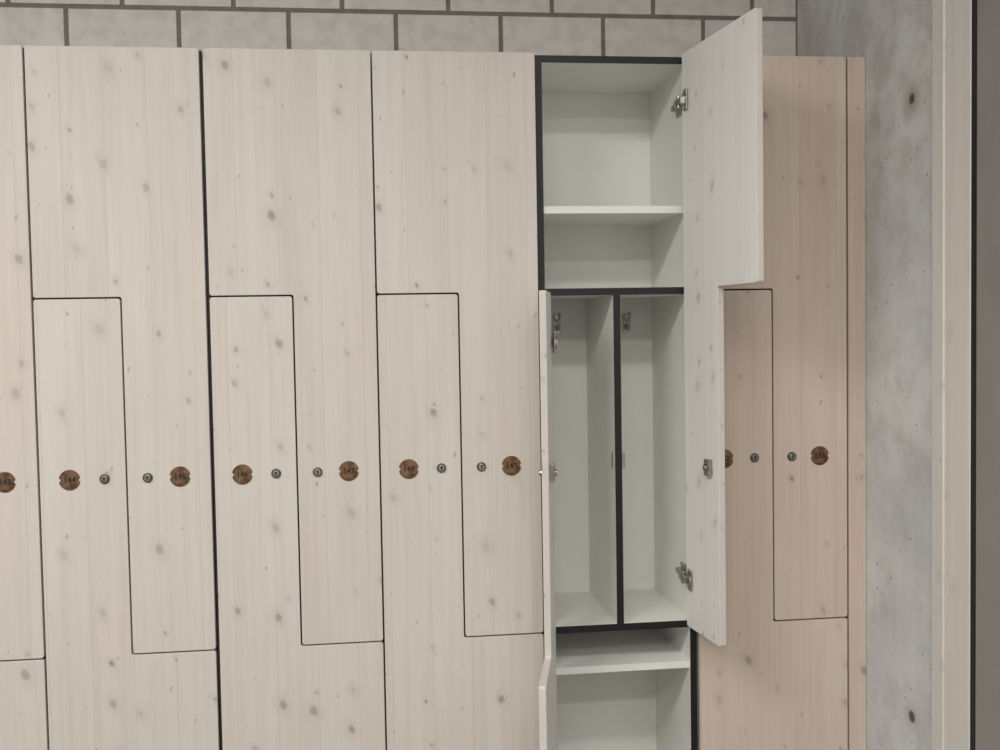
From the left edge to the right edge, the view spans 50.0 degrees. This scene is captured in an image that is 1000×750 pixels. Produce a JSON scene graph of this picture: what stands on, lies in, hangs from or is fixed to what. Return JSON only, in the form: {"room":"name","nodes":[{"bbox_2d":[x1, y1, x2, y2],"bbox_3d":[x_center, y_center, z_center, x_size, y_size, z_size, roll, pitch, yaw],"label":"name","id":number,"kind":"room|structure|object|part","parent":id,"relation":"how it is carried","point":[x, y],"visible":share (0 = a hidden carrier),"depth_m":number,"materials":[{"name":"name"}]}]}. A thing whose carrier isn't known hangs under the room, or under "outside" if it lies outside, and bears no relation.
{"room":"changing room","nodes":[
{"label":"changing room","id":0,"kind":"room"},
{"bbox_2d":[0,0,796,56],"bbox_3d":[-2.073,-0.125,2.901,6.150,3.000,0.150,-1,3,-7],"label":"wall","id":1,"kind":"structure","parent":0,"point":[641,28],"depth_m":3.01,"materials":[{"name":"beige brick"}]},
{"bbox_2d":[797,0,931,749],"bbox_3d":[1.317,-0.077,0.506,0.200,3.000,5.437,-1,3,-7],"label":"wall","id":2,"kind":"structure","parent":0,"point":[894,37],"depth_m":2.61,"materials":[{"name":"concrete"}]},
{"bbox_2d":[945,0,971,749],"bbox_3d":[0.993,-0.002,2.318,0.010,2.699,0.100,-1,3,-7],"label":"frame post","id":3,"kind":"object","parent":2,"relation":"attached to","point":[958,12],"visible":1,"depth_m":2.31,"materials":[{"name":"beige metal"}]},
{"bbox_3d":[0.993,-0.002,2.318,0.010,2.699,0.100,-1,3,-7],"label":"post","id":4,"kind":"part","parent":3,"relation":"part of","materials":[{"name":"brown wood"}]},
{"bbox_2d":[970,0,976,749],"bbox_3d":[1.002,0.001,2.256,0.008,2.699,0.026,-1,3,-7],"label":"seal","id":5,"kind":"object","parent":2,"relation":"attached to","point":[974,2],"visible":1,"depth_m":2.26,"materials":[{"name":"black rubber"}]},
{"bbox_2d":[975,0,999,749],"bbox_3d":[1.060,0.021,1.760,0.012,2.699,0.974,-1,3,-7],"label":"leaf","id":6,"kind":"object","parent":2,"relation":"attached to","point":[987,737],"visible":1,"depth_m":2.19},
{"bbox_2d":[932,0,945,749],"bbox_3d":[0.982,-0.005,2.392,0.014,2.699,0.048,-1,3,-7],"label":"door frame","id":7,"kind":"object","parent":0,"point":[938,6],"depth_m":2.39,"materials":[{"name":"beige metal"}]},
{"bbox_3d":[-1.711,1.539,0.227,6.350,0.100,5.681,-1,3,-7],"label":"floor","id":8,"kind":"structure","parent":0,"visible":0},
{"bbox_2d":[0,45,49,749],"bbox_3d":[-1.308,0.301,2.698,0.399,2.140,0.406,-1,3,-7],"label":"locker","id":9,"kind":"object","parent":8,"relation":"on","point":[24,724],"visible":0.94,"depth_m":2.52,"materials":[{"name":"beige wood"}]},
{"bbox_3d":[-1.282,0.562,2.524,0.395,1.470,0.016,-1,3,-7],"label":"door","id":10,"kind":"part","parent":9,"relation":"part of","materials":[{"name":"brown wood"}]},
{"bbox_2d":[24,45,221,749],"bbox_3d":[-0.911,0.292,2.746,0.399,2.140,0.406,-1,3,-7],"label":"locker","id":11,"kind":"object","parent":8,"relation":"on","point":[115,135],"visible":1,"depth_m":2.54,"materials":[{"name":"beige wood"}]},
{"bbox_3d":[-0.886,0.553,2.572,0.394,1.470,0.016,-1,3,-7],"label":"door","id":12,"kind":"part","parent":11,"relation":"part of","materials":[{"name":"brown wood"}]},
{"bbox_2d":[202,48,385,749],"bbox_3d":[-0.514,0.283,2.794,0.399,2.140,0.406,-1,3,-7],"label":"locker","id":13,"kind":"object","parent":8,"relation":"on","point":[288,139],"visible":1,"depth_m":2.59,"materials":[{"name":"beige wood"}]},
{"bbox_3d":[-0.486,0.544,2.621,0.394,1.470,0.016,-1,3,-7],"label":"door","id":14,"kind":"part","parent":13,"relation":"part of","materials":[{"name":"brown wood"}]},
{"bbox_2d":[371,50,543,749],"bbox_3d":[-0.117,0.275,2.842,0.399,2.140,0.406,-1,3,-7],"label":"locker","id":15,"kind":"object","parent":8,"relation":"on","point":[454,132],"visible":1,"depth_m":2.64,"materials":[{"name":"beige wood"}]},
{"bbox_3d":[-0.090,0.535,2.669,0.396,1.470,0.016,-1,3,-7],"label":"door","id":16,"kind":"part","parent":15,"relation":"part of","materials":[{"name":"brown wood"}]},
{"bbox_2d":[534,8,763,749],"bbox_3d":[0.284,0.274,2.698,0.514,2.140,0.802,-1,3,-7],"label":"locker","id":17,"kind":"object","parent":8,"relation":"on","point":[649,170],"visible":1,"depth_m":2.85,"materials":[{"name":"white wood"}]},
{"bbox_3d":[0.109,0.540,2.486,0.016,1.470,0.396,-1,3,6],"label":"door","id":18,"kind":"part","parent":17,"relation":"part of","materials":[{"name":"brown wood"}]},
{"bbox_3d":[0.160,-0.142,3.023,0.020,0.054,0.005,-1,3,-7],"label":"coat hook plate","id":19,"kind":"part","parent":17,"relation":"part of","materials":[{"name":"silver metal"}]},
{"bbox_3d":[0.358,-0.147,3.047,0.020,0.054,0.005,-1,3,-7],"label":"coat hook plate","id":20,"kind":"part","parent":17,"relation":"part of","materials":[{"name":"silver metal"}]},
{"bbox_3d":[0.518,-0.073,2.507,0.016,1.438,0.396,-2,3,-13],"label":"door","id":21,"kind":"part","parent":17,"relation":"part of","materials":[{"name":"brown wood"}]},
{"bbox_2d":[697,56,847,749],"bbox_3d":[0.677,0.257,2.939,0.399,2.140,0.406,-1,3,-7],"label":"locker","id":22,"kind":"object","parent":8,"relation":"on","point":[778,681],"visible":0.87,"depth_m":2.75,"materials":[{"name":"beige wood"}]},
{"bbox_3d":[0.704,0.517,2.765,0.396,1.470,0.016,-1,3,-7],"label":"door","id":23,"kind":"part","parent":22,"relation":"part of","materials":[{"name":"brown wood"}]},
{"bbox_3d":[0.693,-0.086,2.738,0.396,1.438,0.016,-1,3,-7],"label":"door","id":24,"kind":"part","parent":22,"relation":"part of","materials":[{"name":"brown wood"}]},
{"bbox_2d":[846,57,865,749],"bbox_3d":[0.924,0.260,2.781,0.046,2.140,0.016,-1,3,-7],"label":"filler panel","id":25,"kind":"object","parent":8,"relation":"on","point":[855,66],"visible":1,"depth_m":2.76,"materials":[{"name":"brown wood"}]}
]}

